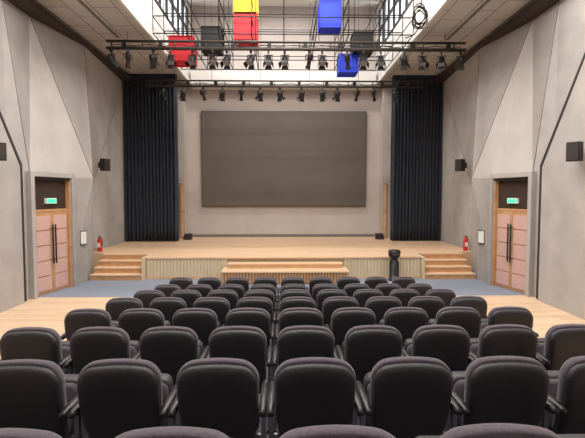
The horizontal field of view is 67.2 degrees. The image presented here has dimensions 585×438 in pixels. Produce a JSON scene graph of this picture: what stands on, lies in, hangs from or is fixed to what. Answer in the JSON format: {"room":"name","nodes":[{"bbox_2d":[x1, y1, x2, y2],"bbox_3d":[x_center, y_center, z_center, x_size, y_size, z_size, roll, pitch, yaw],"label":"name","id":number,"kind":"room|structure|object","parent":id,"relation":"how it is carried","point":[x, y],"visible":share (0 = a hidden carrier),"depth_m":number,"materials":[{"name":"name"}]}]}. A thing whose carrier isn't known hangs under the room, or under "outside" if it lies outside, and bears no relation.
{"room":"auditorium","nodes":[
{"label":"auditorium","id":0,"kind":"room"},
{"bbox_2d":[0,0,131,312],"bbox_3d":[-6.157,-1.659,7.504,1.078,7.505,23.400,0,3,-1],"label":"wall","id":1,"kind":"structure","parent":0,"point":[62,105],"depth_m":11.53,"materials":[{"name":"paint"}]},
{"bbox_2d":[0,142,6,160],"bbox_3d":[-6.018,-1.369,8.956,0.342,0.360,0.234,2,4,34],"label":"wall speaker","id":2,"kind":"object","parent":1,"relation":"attached to","point":[3,150],"visible":1,"depth_m":8.90,"materials":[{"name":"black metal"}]},
{"bbox_2d":[25,171,77,298],"bbox_3d":[-6.167,0.352,11.270,0.240,3.070,1.566,1,3,10],"label":"door","id":3,"kind":"structure","parent":1,"relation":"in","point":[50,196],"depth_m":11.21,"materials":[{"name":"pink wood"}]},
{"bbox_2d":[98,158,110,170],"bbox_3d":[-6.287,-1.799,14.634,0.380,0.400,0.260,2,3,27],"label":"wall speaker","id":4,"kind":"object","parent":1,"relation":"attached to","point":[104,164],"visible":1,"depth_m":14.51,"materials":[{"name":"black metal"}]},
{"bbox_2d":[32,0,190,84],"bbox_3d":[-5.307,-6.794,7.240,2.480,3.420,23.400,0,3,-1],"label":"ceiling soffit","id":5,"kind":"structure","parent":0,"point":[95,22],"depth_m":12.59,"materials":[{"name":"paint"}]},
{"bbox_2d":[155,0,188,34],"bbox_3d":[-4.369,-7.778,15.919,0.130,1.700,5.000,0,3,-1],"label":"window","id":6,"kind":"structure","parent":5,"relation":"attached to","point":[168,4],"depth_m":16.57,"materials":[{"name":"white glass"}]},
{"bbox_2d":[123,74,178,240],"bbox_3d":[-5.587,-2.382,17.384,2.112,6.525,0.349,0,3,-1],"label":"stage curtain","id":7,"kind":"object","parent":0,"point":[151,165],"depth_m":17.33,"materials":[{"name":"black fabric"}]},
{"bbox_2d":[184,6,382,233],"bbox_3d":[-0.374,-3.857,19.315,13.100,11.000,0.200,0,3,-1],"label":"wall","id":8,"kind":"structure","parent":0,"point":[201,219],"depth_m":19.19,"materials":[{"name":"paint"}]},
{"bbox_2d":[180,183,184,237],"bbox_3d":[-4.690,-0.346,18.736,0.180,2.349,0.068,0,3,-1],"label":"door","id":9,"kind":"structure","parent":8,"relation":"in","point":[182,202],"depth_m":18.72,"materials":[{"name":"orange wood"}]},
{"bbox_2d":[178,87,187,237],"bbox_3d":[-4.826,-2.380,18.934,0.480,6.389,0.549,0,3,-1],"label":"trim","id":10,"kind":"structure","parent":8,"relation":"attached to","point":[182,105],"depth_m":18.68,"materials":[{"name":"paint"}]},
{"bbox_2d":[191,71,375,90],"bbox_3d":[-0.366,-5.906,18.787,7.800,0.650,0.629,0,3,-1],"label":"trim","id":11,"kind":"structure","parent":8,"relation":"attached to","point":[195,75],"depth_m":18.51,"materials":[{"name":"white paint"}]},
{"bbox_2d":[192,234,374,236],"bbox_3d":[-0.372,0.732,19.450,8.400,0.119,0.029,0,3,-1],"label":"baseboard","id":12,"kind":"structure","parent":8,"relation":"attached to","point":[193,235],"depth_m":19.43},
{"bbox_2d":[201,111,365,205],"bbox_3d":[-0.371,-2.614,19.209,7.160,4.130,0.108,0,3,-1],"label":"projection screen","id":13,"kind":"object","parent":8,"relation":"attached to","point":[249,158],"visible":1,"depth_m":19.15,"materials":[{"name":"grey fabric"}]},
{"bbox_2d":[382,183,386,237],"bbox_3d":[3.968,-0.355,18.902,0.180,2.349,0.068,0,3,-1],"label":"door","id":14,"kind":"structure","parent":8,"relation":"in","point":[384,223],"depth_m":18.88,"materials":[{"name":"orange wood"}]},
{"bbox_2d":[379,88,391,237],"bbox_3d":[4.092,-2.389,19.105,0.480,6.389,0.549,0,3,-1],"label":"trim","id":15,"kind":"structure","parent":8,"relation":"attached to","point":[386,93],"depth_m":18.84,"materials":[{"name":"paint"}]},
{"bbox_2d":[189,2,377,6],"bbox_3d":[-0.148,-8.607,7.241,13.100,0.200,23.800,0,3,-1],"label":"ceiling","id":16,"kind":"structure","parent":0,"point":[193,3],"depth_m":18.73,"materials":[{"name":"white paint"}]},
{"bbox_2d":[184,0,380,3],"bbox_3d":[-0.233,-8.573,11.674,7.980,0.349,12.250,0,3,-1],"label":"ceiling beams","id":17,"kind":"structure","parent":16,"relation":"attached to","point":[208,1],"depth_m":17.65,"materials":[{"name":"white paint"}]},
{"bbox_2d":[152,0,413,76],"bbox_3d":[-0.289,-6.678,14.804,7.733,3.755,3.733,0,3,-1],"label":"installation","id":18,"kind":"object","parent":17,"relation":"hanging from","point":[330,17],"visible":0.83,"depth_m":13.75,"materials":[{"name":"black metal"}]},
{"bbox_2d":[404,0,427,37],"bbox_3d":[3.468,-6.780,12.243,0.450,3.272,0.843,0,3,-1],"label":"cable coil","id":19,"kind":"object","parent":17,"relation":"hanging from","point":[417,6],"visible":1,"depth_m":11.97,"materials":[{"name":"black rubber"}]},
{"bbox_2d":[0,277,584,437],"bbox_3d":[-0.148,1.755,7.806,13.200,1.045,23.800,0,3,-1],"label":"floor","id":20,"kind":"structure","parent":0,"point":[49,310],"depth_m":10.35,"materials":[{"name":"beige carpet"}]},
{"bbox_2d":[0,428,61,437],"bbox_3d":[-0.955,1.128,1.604,0.546,0.882,0.436,0,3,-1],"label":"seat","id":21,"kind":"object","parent":20,"relation":"on","point":[4,432],"visible":1,"depth_m":1.44,"materials":[{"name":"fabric"}]},
{"bbox_2d":[0,327,72,373],"bbox_3d":[-2.095,1.300,3.685,0.546,0.882,0.436,0,3,-1],"label":"seat","id":22,"kind":"object","parent":20,"relation":"on","point":[41,343],"visible":0.52,"depth_m":3.48,"materials":[{"name":"fabric"}]},
{"bbox_2d":[0,359,81,437],"bbox_3d":[-1.525,1.227,2.640,0.546,0.882,0.436,0,3,-1],"label":"seat","id":23,"kind":"object","parent":20,"relation":"on","point":[34,393],"visible":0.8,"depth_m":2.45,"materials":[{"name":"fabric"}]},
{"bbox_2d":[60,308,118,340],"bbox_3d":[-2.114,1.360,4.710,0.546,0.882,0.436,0,3,-1],"label":"seat","id":24,"kind":"object","parent":20,"relation":"on","point":[76,319],"visible":0.43,"depth_m":4.50,"materials":[{"name":"fabric"}]},
{"bbox_2d":[63,326,139,373],"bbox_3d":[-1.545,1.300,3.696,0.546,0.882,0.436,0,3,-1],"label":"seat","id":25,"kind":"object","parent":20,"relation":"on","point":[87,345],"visible":0.48,"depth_m":3.49,"materials":[{"name":"fabric"}]},
{"bbox_2d":[67,358,176,437],"bbox_3d":[-0.975,1.226,2.651,0.546,0.882,0.436,0,3,-1],"label":"seat","id":26,"kind":"object","parent":20,"relation":"on","point":[118,396],"visible":0.88,"depth_m":2.46,"materials":[{"name":"fabric"}]},
{"bbox_2d":[105,297,142,320],"bbox_3d":[-2.134,1.429,5.745,0.546,0.882,0.436,0,3,-1],"label":"seat","id":27,"kind":"object","parent":20,"relation":"on","point":[114,307],"visible":0.38,"depth_m":5.53,"materials":[{"name":"fabric"}]},
{"bbox_2d":[118,308,169,341],"bbox_3d":[-1.564,1.359,4.720,0.546,0.882,0.436,0,3,-1],"label":"seat","id":28,"kind":"object","parent":20,"relation":"on","point":[135,321],"visible":0.43,"depth_m":4.51,"materials":[{"name":"fabric"}]},
{"bbox_2d":[133,290,164,307],"bbox_3d":[-2.154,1.498,6.770,0.546,0.882,0.436,0,3,-1],"label":"seat","id":29,"kind":"object","parent":20,"relation":"on","point":[145,296],"visible":0.29,"depth_m":6.55,"materials":[{"name":"fabric"}]},
{"bbox_2d":[154,284,180,296],"bbox_3d":[-2.173,1.567,7.805,0.546,0.882,0.436,0,3,-1],"label":"seat","id":30,"kind":"object","parent":20,"relation":"on","point":[167,289],"visible":0.23,"depth_m":7.59,"materials":[{"name":"fabric"}]},
{"bbox_2d":[149,297,186,325],"bbox_3d":[-1.584,1.428,5.755,0.546,0.882,0.436,0,3,-1],"label":"seat","id":31,"kind":"object","parent":20,"relation":"on","point":[168,306],"visible":0.27,"depth_m":5.54,"materials":[{"name":"fabric"}]},
{"bbox_2d":[137,326,208,386],"bbox_3d":[-0.995,1.299,3.706,0.546,0.882,0.436,0,3,-1],"label":"seat","id":32,"kind":"object","parent":20,"relation":"on","point":[169,348],"visible":0.51,"depth_m":3.50,"materials":[{"name":"fabric"}]},
{"bbox_2d":[115,426,230,437],"bbox_3d":[-0.405,1.128,1.615,0.546,0.882,0.436,0,3,-1],"label":"seat","id":33,"kind":"object","parent":20,"relation":"on","point":[165,431],"visible":1,"depth_m":1.44,"materials":[{"name":"fabric"}]},
{"bbox_2d":[169,277,192,289],"bbox_3d":[-2.193,1.581,8.827,0.546,0.882,0.436,0,3,-1],"label":"seat","id":34,"kind":"object","parent":20,"relation":"on","point":[183,283],"visible":0.26,"depth_m":8.61,"materials":[{"name":"fabric"}]},
{"bbox_2d":[170,290,201,307],"bbox_3d":[-1.604,1.497,6.780,0.546,0.882,0.436,0,3,-1],"label":"seat","id":35,"kind":"object","parent":20,"relation":"on","point":[189,296],"visible":0.22,"depth_m":6.57,"materials":[{"name":"fabric"}]},
{"bbox_2d":[172,308,224,349],"bbox_3d":[-1.014,1.359,4.731,0.546,0.882,0.436,0,3,-1],"label":"seat","id":36,"kind":"object","parent":20,"relation":"on","point":[203,321],"visible":0.41,"depth_m":4.52,"materials":[{"name":"fabric"}]},
{"bbox_2d":[186,284,212,296],"bbox_3d":[-1.623,1.566,7.815,0.546,0.882,0.436,0,3,-1],"label":"seat","id":37,"kind":"object","parent":20,"relation":"on","point":[204,289],"visible":0.16,"depth_m":7.60,"materials":[{"name":"fabric"}]},
{"bbox_2d":[197,277,220,289],"bbox_3d":[-1.643,1.580,8.837,0.546,0.882,0.436,0,3,-1],"label":"seat","id":38,"kind":"object","parent":20,"relation":"on","point":[214,282],"visible":0.28,"depth_m":8.62,"materials":[{"name":"fabric"}]},
{"bbox_2d":[193,297,230,326],"bbox_3d":[-1.034,1.427,5.766,0.546,0.882,0.436,0,3,-1],"label":"seat","id":39,"kind":"object","parent":20,"relation":"on","point":[220,306],"visible":0.32,"depth_m":5.55,"materials":[{"name":"fabric"}]},
{"bbox_2d":[167,358,267,437],"bbox_3d":[-0.425,1.226,2.661,0.546,0.882,0.436,0,3,-1],"label":"seat","id":40,"kind":"object","parent":20,"relation":"on","point":[220,394],"visible":0.89,"depth_m":2.46,"materials":[{"name":"fabric"}]},
{"bbox_2d":[207,289,238,309],"bbox_3d":[-1.054,1.497,6.791,0.546,0.882,0.436,0,3,-1],"label":"seat","id":41,"kind":"object","parent":20,"relation":"on","point":[231,296],"visible":0.28,"depth_m":6.58,"materials":[{"name":"fabric"}]},
{"bbox_2d":[218,284,243,299],"bbox_3d":[-1.074,1.565,7.826,0.546,0.882,0.436,0,3,-1],"label":"seat","id":42,"kind":"object","parent":20,"relation":"on","point":[239,289],"visible":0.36,"depth_m":7.61,"materials":[{"name":"fabric"}]},
{"bbox_2d":[225,277,248,293],"bbox_3d":[-1.093,1.580,8.848,0.546,0.882,0.436,0,3,-1],"label":"seat","id":43,"kind":"object","parent":20,"relation":"on","point":[243,281],"visible":0.32,"depth_m":8.63,"materials":[{"name":"fabric"}]},
{"bbox_2d":[205,326,272,433],"bbox_3d":[-0.445,1.299,3.717,0.546,0.882,0.436,0,3,-1],"label":"seat","id":44,"kind":"object","parent":20,"relation":"on","point":[249,343],"visible":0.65,"depth_m":3.51,"materials":[{"name":"fabric"}]},
{"bbox_2d":[226,308,274,380],"bbox_3d":[-0.465,1.358,4.741,0.546,0.882,0.436,0,3,-1],"label":"seat","id":45,"kind":"object","parent":20,"relation":"on","point":[254,317],"visible":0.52,"depth_m":4.53,"materials":[{"name":"fabric"}]},
{"bbox_2d":[236,297,276,344],"bbox_3d":[-0.484,1.427,5.776,0.546,0.882,0.436,0,3,-1],"label":"seat","id":46,"kind":"object","parent":20,"relation":"on","point":[265,303],"visible":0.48,"depth_m":5.56,"materials":[{"name":"fabric"}]},
{"bbox_2d":[244,289,277,323],"bbox_3d":[-0.504,1.496,6.801,0.546,0.882,0.436,0,3,-1],"label":"seat","id":47,"kind":"object","parent":20,"relation":"on","point":[269,294],"visible":0.32,"depth_m":6.59,"materials":[{"name":"fabric"}]},
{"bbox_2d":[249,284,278,310],"bbox_3d":[-0.524,1.565,7.836,0.546,0.882,0.436,0,3,-1],"label":"seat","id":48,"kind":"object","parent":20,"relation":"on","point":[270,287],"visible":0.3,"depth_m":7.62,"materials":[{"name":"fabric"}]},
{"bbox_2d":[253,277,278,301],"bbox_3d":[-0.543,1.579,8.858,0.546,0.882,0.436,0,3,-1],"label":"seat","id":49,"kind":"object","parent":20,"relation":"on","point":[260,280],"visible":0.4,"depth_m":8.64,"materials":[{"name":"fabric"}]},
{"bbox_2d":[89,237,475,283],"bbox_3d":[-0.303,1.312,15.892,12.600,0.651,7.199,0,3,-1],"label":"stage","id":50,"kind":"object","parent":20,"relation":"on","point":[251,258],"visible":0.79,"depth_m":13.47,"materials":[{"name":"brown wood"}]},
{"bbox_2d":[279,277,304,294],"bbox_3d":[0.007,1.579,8.869,0.546,0.882,0.436,0,3,-1],"label":"seat","id":51,"kind":"object","parent":20,"relation":"on","point":[287,280],"visible":0.23,"depth_m":8.65,"materials":[{"name":"fabric"}]},
{"bbox_2d":[279,284,307,301],"bbox_3d":[0.026,1.564,7.847,0.546,0.882,0.436,0,3,-1],"label":"seat","id":52,"kind":"object","parent":20,"relation":"on","point":[286,286],"visible":0.2,"depth_m":7.63,"materials":[{"name":"fabric"}]},
{"bbox_2d":[278,289,310,310],"bbox_3d":[0.046,1.496,6.812,0.546,0.882,0.436,0,3,-1],"label":"seat","id":53,"kind":"object","parent":20,"relation":"on","point":[291,292],"visible":0.26,"depth_m":6.60,"materials":[{"name":"fabric"}]},
{"bbox_2d":[277,296,315,324],"bbox_3d":[0.066,1.426,5.787,0.546,0.882,0.436,0,3,-1],"label":"seat","id":54,"kind":"object","parent":20,"relation":"on","point":[298,301],"visible":0.2,"depth_m":5.57,"materials":[{"name":"fabric"}]},
{"bbox_2d":[275,307,324,367],"bbox_3d":[0.085,1.357,4.752,0.546,0.882,0.436,0,3,-1],"label":"seat","id":55,"kind":"object","parent":20,"relation":"on","point":[296,316],"visible":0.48,"depth_m":4.54,"materials":[{"name":"fabric"}]},
{"bbox_2d":[272,325,338,432],"bbox_3d":[0.105,1.298,3.727,0.546,0.882,0.436,0,3,-1],"label":"seat","id":56,"kind":"object","parent":20,"relation":"on","point":[300,341],"visible":0.52,"depth_m":3.52,"materials":[{"name":"fabric"}]},
{"bbox_2d":[267,357,363,437],"bbox_3d":[0.125,1.225,2.672,0.546,0.882,0.436,0,3,-1],"label":"seat","id":57,"kind":"object","parent":20,"relation":"on","point":[305,391],"visible":0.9,"depth_m":2.47,"materials":[{"name":"fabric"}]},
{"bbox_2d":[307,277,332,295],"bbox_3d":[0.556,1.578,8.880,0.546,0.882,0.436,0,3,-1],"label":"seat","id":58,"kind":"object","parent":20,"relation":"on","point":[313,281],"visible":0.31,"depth_m":8.66,"materials":[{"name":"fabric"}]},
{"bbox_2d":[311,283,338,306],"bbox_3d":[0.576,1.564,7.857,0.546,0.882,0.436,0,3,-1],"label":"seat","id":59,"kind":"object","parent":20,"relation":"on","point":[318,287],"visible":0.23,"depth_m":7.64,"materials":[{"name":"fabric"}]},
{"bbox_2d":[316,289,346,312],"bbox_3d":[0.596,1.495,6.822,0.546,0.882,0.436,0,3,-1],"label":"seat","id":60,"kind":"object","parent":20,"relation":"on","point":[324,294],"visible":0.27,"depth_m":6.61,"materials":[{"name":"fabric"}]},
{"bbox_2d":[279,425,394,437],"bbox_3d":[0.145,1.127,1.625,0.546,0.882,0.436,0,3,-1],"label":"seat","id":61,"kind":"object","parent":20,"relation":"on","point":[319,431],"visible":1,"depth_m":1.45,"materials":[{"name":"fabric"}]},
{"bbox_2d":[320,296,358,327],"bbox_3d":[0.616,1.426,5.797,0.546,0.882,0.436,0,3,-1],"label":"seat","id":62,"kind":"object","parent":20,"relation":"on","point":[330,304],"visible":0.33,"depth_m":5.58,"materials":[{"name":"fabric"}]},
{"bbox_2d":[337,277,359,289],"bbox_3d":[1.106,1.577,8.890,0.546,0.882,0.436,0,3,-1],"label":"seat","id":63,"kind":"object","parent":20,"relation":"on","point":[342,282],"visible":0.27,"depth_m":8.67,"materials":[{"name":"fabric"}]},
{"bbox_2d":[325,307,375,349],"bbox_3d":[0.635,1.357,4.762,0.546,0.882,0.436,0,3,-1],"label":"seat","id":64,"kind":"object","parent":20,"relation":"on","point":[344,319],"visible":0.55,"depth_m":4.55,"materials":[{"name":"fabric"}]},
{"bbox_2d":[344,283,369,296],"bbox_3d":[1.126,1.563,7.868,0.546,0.882,0.436,0,3,-1],"label":"seat","id":65,"kind":"object","parent":20,"relation":"on","point":[349,289],"visible":0.25,"depth_m":7.65,"materials":[{"name":"fabric"}]},
{"bbox_2d":[353,289,383,307],"bbox_3d":[1.146,1.494,6.833,0.546,0.882,0.436,0,3,-1],"label":"seat","id":66,"kind":"object","parent":20,"relation":"on","point":[361,295],"visible":0.23,"depth_m":6.62,"materials":[{"name":"fabric"}]},
{"bbox_2d":[336,325,404,387],"bbox_3d":[0.655,1.298,3.738,0.546,0.882,0.436,0,3,-1],"label":"seat","id":67,"kind":"object","parent":20,"relation":"on","point":[364,346],"visible":0.53,"depth_m":3.53,"materials":[{"name":"fabric"}]},
{"bbox_2d":[364,276,387,288],"bbox_3d":[1.656,1.577,8.901,0.546,0.882,0.436,0,3,-1],"label":"seat","id":68,"kind":"object","parent":20,"relation":"on","point":[372,282],"visible":0.22,"depth_m":8.68,"materials":[{"name":"fabric"}]},
{"bbox_2d":[364,296,401,324],"bbox_3d":[1.165,1.425,5.808,0.546,0.882,0.436,0,3,-1],"label":"seat","id":69,"kind":"object","parent":20,"relation":"on","point":[379,305],"visible":0.26,"depth_m":5.59,"materials":[{"name":"fabric"}]},
{"bbox_2d":[375,283,400,295],"bbox_3d":[1.676,1.562,7.879,0.546,0.882,0.436,0,3,-1],"label":"seat","id":70,"kind":"object","parent":20,"relation":"on","point":[385,288],"visible":0.23,"depth_m":7.66,"materials":[{"name":"fabric"}]},
{"bbox_2d":[388,249,400,280],"bbox_3d":[2.975,1.351,12.871,0.360,0.900,0.362,0,3,-1],"label":"litter bin","id":71,"kind":"object","parent":20,"relation":"on","point":[394,254],"visible":0.87,"depth_m":12.76,"materials":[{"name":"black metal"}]},
{"bbox_2d":[376,307,428,346],"bbox_3d":[1.185,1.356,4.773,0.546,0.882,0.436,0,3,-1],"label":"seat","id":72,"kind":"object","parent":20,"relation":"on","point":[406,320],"visible":0.48,"depth_m":4.56,"materials":[{"name":"fabric"}]},
{"bbox_2d":[392,276,415,288],"bbox_3d":[2.206,1.576,8.911,0.546,0.882,0.436,0,3,-1],"label":"seat","id":73,"kind":"object","parent":20,"relation":"on","point":[403,282],"visible":0.24,"depth_m":8.70,"materials":[{"name":"fabric"}]},
{"bbox_2d":[389,289,419,306],"bbox_3d":[1.696,1.494,6.843,0.546,0.882,0.436,0,3,-1],"label":"seat","id":74,"kind":"object","parent":20,"relation":"on","point":[404,295],"visible":0.16,"depth_m":6.63,"materials":[{"name":"fabric"}]},
{"bbox_2d":[356,356,461,437],"bbox_3d":[0.675,1.225,2.682,0.546,0.882,0.436,0,3,-1],"label":"seat","id":75,"kind":"object","parent":20,"relation":"on","point":[405,396],"visible":0.9,"depth_m":2.49,"materials":[{"name":"fabric"}]},
{"bbox_2d":[406,283,432,295],"bbox_3d":[2.226,1.562,7.889,0.546,0.882,0.436,0,3,-1],"label":"seat","id":76,"kind":"object","parent":20,"relation":"on","point":[422,288],"visible":0.24,"depth_m":7.67,"materials":[{"name":"fabric"}]},
{"bbox_2d":[408,296,444,319],"bbox_3d":[1.715,1.424,5.818,0.546,0.882,0.436,0,3,-1],"label":"seat","id":77,"kind":"object","parent":20,"relation":"on","point":[431,305],"visible":0.37,"depth_m":5.60,"materials":[{"name":"fabric"}]},
{"bbox_2d":[402,325,474,371],"bbox_3d":[1.205,1.297,3.748,0.546,0.882,0.436,0,3,-1],"label":"seat","id":78,"kind":"object","parent":20,"relation":"on","point":[450,344],"visible":0.51,"depth_m":3.54,"materials":[{"name":"fabric"}]},
{"bbox_2d":[425,289,455,306],"bbox_3d":[2.246,1.493,6.854,0.546,0.882,0.436,0,3,-1],"label":"seat","id":79,"kind":"object","parent":20,"relation":"on","point":[447,295],"visible":0.29,"depth_m":6.64,"materials":[{"name":"fabric"}]},
{"bbox_2d":[428,307,480,337],"bbox_3d":[1.735,1.356,4.783,0.546,0.882,0.436,0,3,-1],"label":"seat","id":80,"kind":"object","parent":20,"relation":"on","point":[468,318],"visible":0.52,"depth_m":4.57,"materials":[{"name":"fabric"}]},
{"bbox_2d":[448,296,487,318],"bbox_3d":[2.265,1.424,5.829,0.546,0.882,0.436,0,3,-1],"label":"seat","id":81,"kind":"object","parent":20,"relation":"on","point":[478,303],"visible":0.27,"depth_m":5.61,"materials":[{"name":"fabric"}]},
{"bbox_2d":[415,423,559,437],"bbox_3d":[0.695,1.127,1.636,0.546,0.882,0.436,0,3,-1],"label":"seat","id":82,"kind":"object","parent":20,"relation":"on","point":[484,430],"visible":1,"depth_m":1.46,"materials":[{"name":"fabric"}]},
{"bbox_2d":[450,356,558,428],"bbox_3d":[1.225,1.224,2.693,0.546,0.882,0.436,0,3,-1],"label":"seat","id":83,"kind":"object","parent":20,"relation":"on","point":[492,389],"visible":0.71,"depth_m":2.50,"materials":[{"name":"fabric"}]},
{"bbox_2d":[468,324,544,365],"bbox_3d":[1.755,1.296,3.759,0.546,0.882,0.436,0,3,-1],"label":"seat","id":84,"kind":"object","parent":20,"relation":"on","point":[500,339],"visible":0.44,"depth_m":3.55,"materials":[{"name":"fabric"}]},
{"bbox_2d":[480,306,538,336],"bbox_3d":[2.285,1.355,4.794,0.546,0.882,0.436,0,3,-1],"label":"seat","id":85,"kind":"object","parent":20,"relation":"on","point":[505,314],"visible":0.36,"depth_m":4.58,"materials":[{"name":"fabric"}]},
{"bbox_2d":[536,324,584,369],"bbox_3d":[2.304,1.296,3.769,0.546,0.882,0.436,0,3,-1],"label":"seat","id":86,"kind":"object","parent":20,"relation":"on","point":[563,342],"visible":0.33,"depth_m":3.56,"materials":[{"name":"fabric"}]},
{"bbox_2d":[541,356,584,433],"bbox_3d":[1.775,1.224,2.703,0.546,0.882,0.436,0,3,-1],"label":"seat","id":87,"kind":"object","parent":20,"relation":"on","point":[566,391],"visible":0.59,"depth_m":2.53,"materials":[{"name":"fabric"}]},
{"bbox_2d":[390,75,442,240],"bbox_3d":[4.959,-2.394,17.601,2.033,6.525,0.347,0,3,-1],"label":"stage curtain","id":88,"kind":"object","parent":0,"point":[416,118],"depth_m":17.58,"materials":[{"name":"black fabric"}]},
{"bbox_2d":[376,0,535,85],"bbox_3d":[5.011,-6.805,7.438,2.480,3.420,23.400,0,3,-1],"label":"ceiling soffit","id":89,"kind":"structure","parent":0,"point":[471,22],"depth_m":12.74,"materials":[{"name":"paint"}]},
{"bbox_2d":[146,0,422,87],"bbox_3d":[-0.263,-6.703,15.962,10.100,3.827,0.090,0,3,-1],"label":"lighting truss","id":90,"kind":"object","parent":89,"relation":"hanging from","point":[216,83],"visible":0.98,"depth_m":16.03,"materials":[{"name":"black metal"}]},
{"bbox_2d":[106,0,465,51],"bbox_3d":[-0.150,-6.652,12.656,10.400,3.570,0.104,0,3,-1],"label":"lighting truss","id":91,"kind":"object","parent":89,"relation":"hanging from","point":[124,46],"visible":1,"depth_m":12.72,"materials":[{"name":"black metal"}]},
{"bbox_2d":[107,49,119,68],"bbox_3d":[-5.198,-4.615,12.722,0.295,0.550,0.380,1,3,22],"label":"spotlight","id":92,"kind":"object","parent":91,"relation":"hanging from","point":[111,59],"visible":1,"depth_m":12.64,"materials":[{"name":"black metal"}]},
{"bbox_2d":[149,49,161,68],"bbox_3d":[-4.005,-4.616,12.747,0.295,0.550,0.380,1,3,15],"label":"spotlight","id":93,"kind":"object","parent":91,"relation":"hanging from","point":[152,58],"visible":1,"depth_m":12.67,"materials":[{"name":"black metal"}]},
{"bbox_2d":[166,49,175,68],"bbox_3d":[-3.496,-4.611,12.651,0.295,0.550,0.370,-1,3,-17],"label":"spotlight","id":94,"kind":"object","parent":91,"relation":"hanging from","point":[170,61],"visible":1,"depth_m":12.66,"materials":[{"name":"black metal"}]},
{"bbox_2d":[185,49,196,68],"bbox_3d":[-2.908,-4.612,12.662,0.295,0.550,0.370,1,3,15],"label":"spotlight","id":95,"kind":"object","parent":91,"relation":"hanging from","point":[193,57],"visible":1,"depth_m":12.68,"materials":[{"name":"black metal"}]},
{"bbox_2d":[208,49,218,69],"bbox_3d":[-2.297,-4.612,12.674,0.295,0.550,0.370,-1,3,-18],"label":"spotlight","id":96,"kind":"object","parent":91,"relation":"hanging from","point":[212,60],"visible":1,"depth_m":12.68,"materials":[{"name":"black metal"}]},
{"bbox_2d":[220,49,230,68],"bbox_3d":[-1.911,-4.613,12.680,0.295,0.550,0.370,1,3,11],"label":"spotlight","id":97,"kind":"object","parent":91,"relation":"hanging from","point":[226,61],"visible":1,"depth_m":12.69,"materials":[{"name":"black metal"}]},
{"bbox_2d":[243,50,254,69],"bbox_3d":[-1.227,-4.614,12.697,0.295,0.550,0.370,1,3,23],"label":"spotlight","id":98,"kind":"object","parent":91,"relation":"hanging from","point":[250,60],"visible":1,"depth_m":12.70,"materials":[{"name":"black metal"}]},
{"bbox_2d":[263,50,273,69],"bbox_3d":[-0.697,-4.614,12.703,0.295,0.550,0.370,0,3,-1],"label":"spotlight","id":99,"kind":"object","parent":91,"relation":"hanging from","point":[268,60],"visible":1,"depth_m":12.72,"materials":[{"name":"black metal"}]},
{"bbox_2d":[278,50,288,69],"bbox_3d":[-0.235,-4.614,12.713,0.295,0.550,0.370,1,3,11],"label":"spotlight","id":100,"kind":"object","parent":91,"relation":"hanging from","point":[285,58],"visible":1,"depth_m":12.73,"materials":[{"name":"black metal"}]},
{"bbox_2d":[317,50,327,69],"bbox_3d":[0.867,-4.615,12.733,0.295,0.550,0.370,0,3,-5],"label":"spotlight","id":101,"kind":"object","parent":91,"relation":"hanging from","point":[322,62],"visible":1,"depth_m":12.75,"materials":[{"name":"black metal"}]},
{"bbox_2d":[358,50,368,69],"bbox_3d":[2.062,-4.617,12.755,0.295,0.550,0.370,0,3,3],"label":"spotlight","id":102,"kind":"object","parent":91,"relation":"hanging from","point":[363,61],"visible":1,"depth_m":12.78,"materials":[{"name":"black metal"}]},
{"bbox_2d":[375,50,385,69],"bbox_3d":[2.560,-4.617,12.767,0.295,0.550,0.370,1,3,13],"label":"spotlight","id":103,"kind":"object","parent":91,"relation":"hanging from","point":[380,62],"visible":1,"depth_m":12.78,"materials":[{"name":"black metal"}]},
{"bbox_2d":[400,50,410,70],"bbox_3d":[3.283,-4.623,12.883,0.295,0.550,0.380,1,3,25],"label":"spotlight","id":104,"kind":"object","parent":91,"relation":"hanging from","point":[403,59],"visible":1,"depth_m":12.80,"materials":[{"name":"black metal"}]},
{"bbox_2d":[418,51,428,69],"bbox_3d":[3.787,-4.619,12.789,0.295,0.550,0.370,0,3,-2],"label":"spotlight","id":105,"kind":"object","parent":91,"relation":"hanging from","point":[421,59],"visible":1,"depth_m":12.80,"materials":[{"name":"black metal"}]},
{"bbox_2d":[436,51,446,70],"bbox_3d":[4.331,-4.619,12.802,0.295,0.550,0.370,1,3,19],"label":"spotlight","id":106,"kind":"object","parent":91,"relation":"hanging from","point":[441,60],"visible":1,"depth_m":12.80,"materials":[{"name":"black metal"}]},
{"bbox_2d":[453,51,464,70],"bbox_3d":[4.918,-4.625,12.920,0.295,0.550,0.380,0,3,4],"label":"spotlight","id":107,"kind":"object","parent":91,"relation":"hanging from","point":[461,59],"visible":1,"depth_m":12.85,"materials":[{"name":"black metal"}]},
{"bbox_2d":[378,0,411,47],"bbox_3d":[3.739,-7.787,16.075,0.130,1.700,5.000,0,3,-1],"label":"window","id":108,"kind":"structure","parent":89,"relation":"attached to","point":[399,5],"depth_m":16.68,"materials":[{"name":"white glass"}]},
{"bbox_2d":[434,0,584,319],"bbox_3d":[5.862,-1.671,7.734,1.078,7.505,23.400,0,3,-1],"label":"wall","id":109,"kind":"structure","parent":0,"point":[515,105],"depth_m":10.94,"materials":[{"name":"paint"}]},
{"bbox_2d":[455,159,466,170],"bbox_3d":[5.717,-1.812,14.864,0.380,0.400,0.260,-2,4,-29],"label":"wall speaker","id":110,"kind":"object","parent":109,"relation":"attached to","point":[460,165],"visible":1,"depth_m":14.74,"materials":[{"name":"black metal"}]},
{"bbox_2d":[487,171,536,296],"bbox_3d":[5.731,0.340,11.498,0.240,3.070,1.566,-1,3,-12],"label":"door","id":111,"kind":"structure","parent":109,"relation":"in","point":[512,196],"depth_m":11.45,"materials":[{"name":"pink wood"}]},
{"bbox_2d":[566,141,583,161],"bbox_3d":[5.678,-1.341,8.803,0.361,0.380,0.247,-2,4,-36],"label":"wall speaker","id":112,"kind":"object","parent":109,"relation":"attached to","point":[574,150],"visible":1,"depth_m":8.68,"materials":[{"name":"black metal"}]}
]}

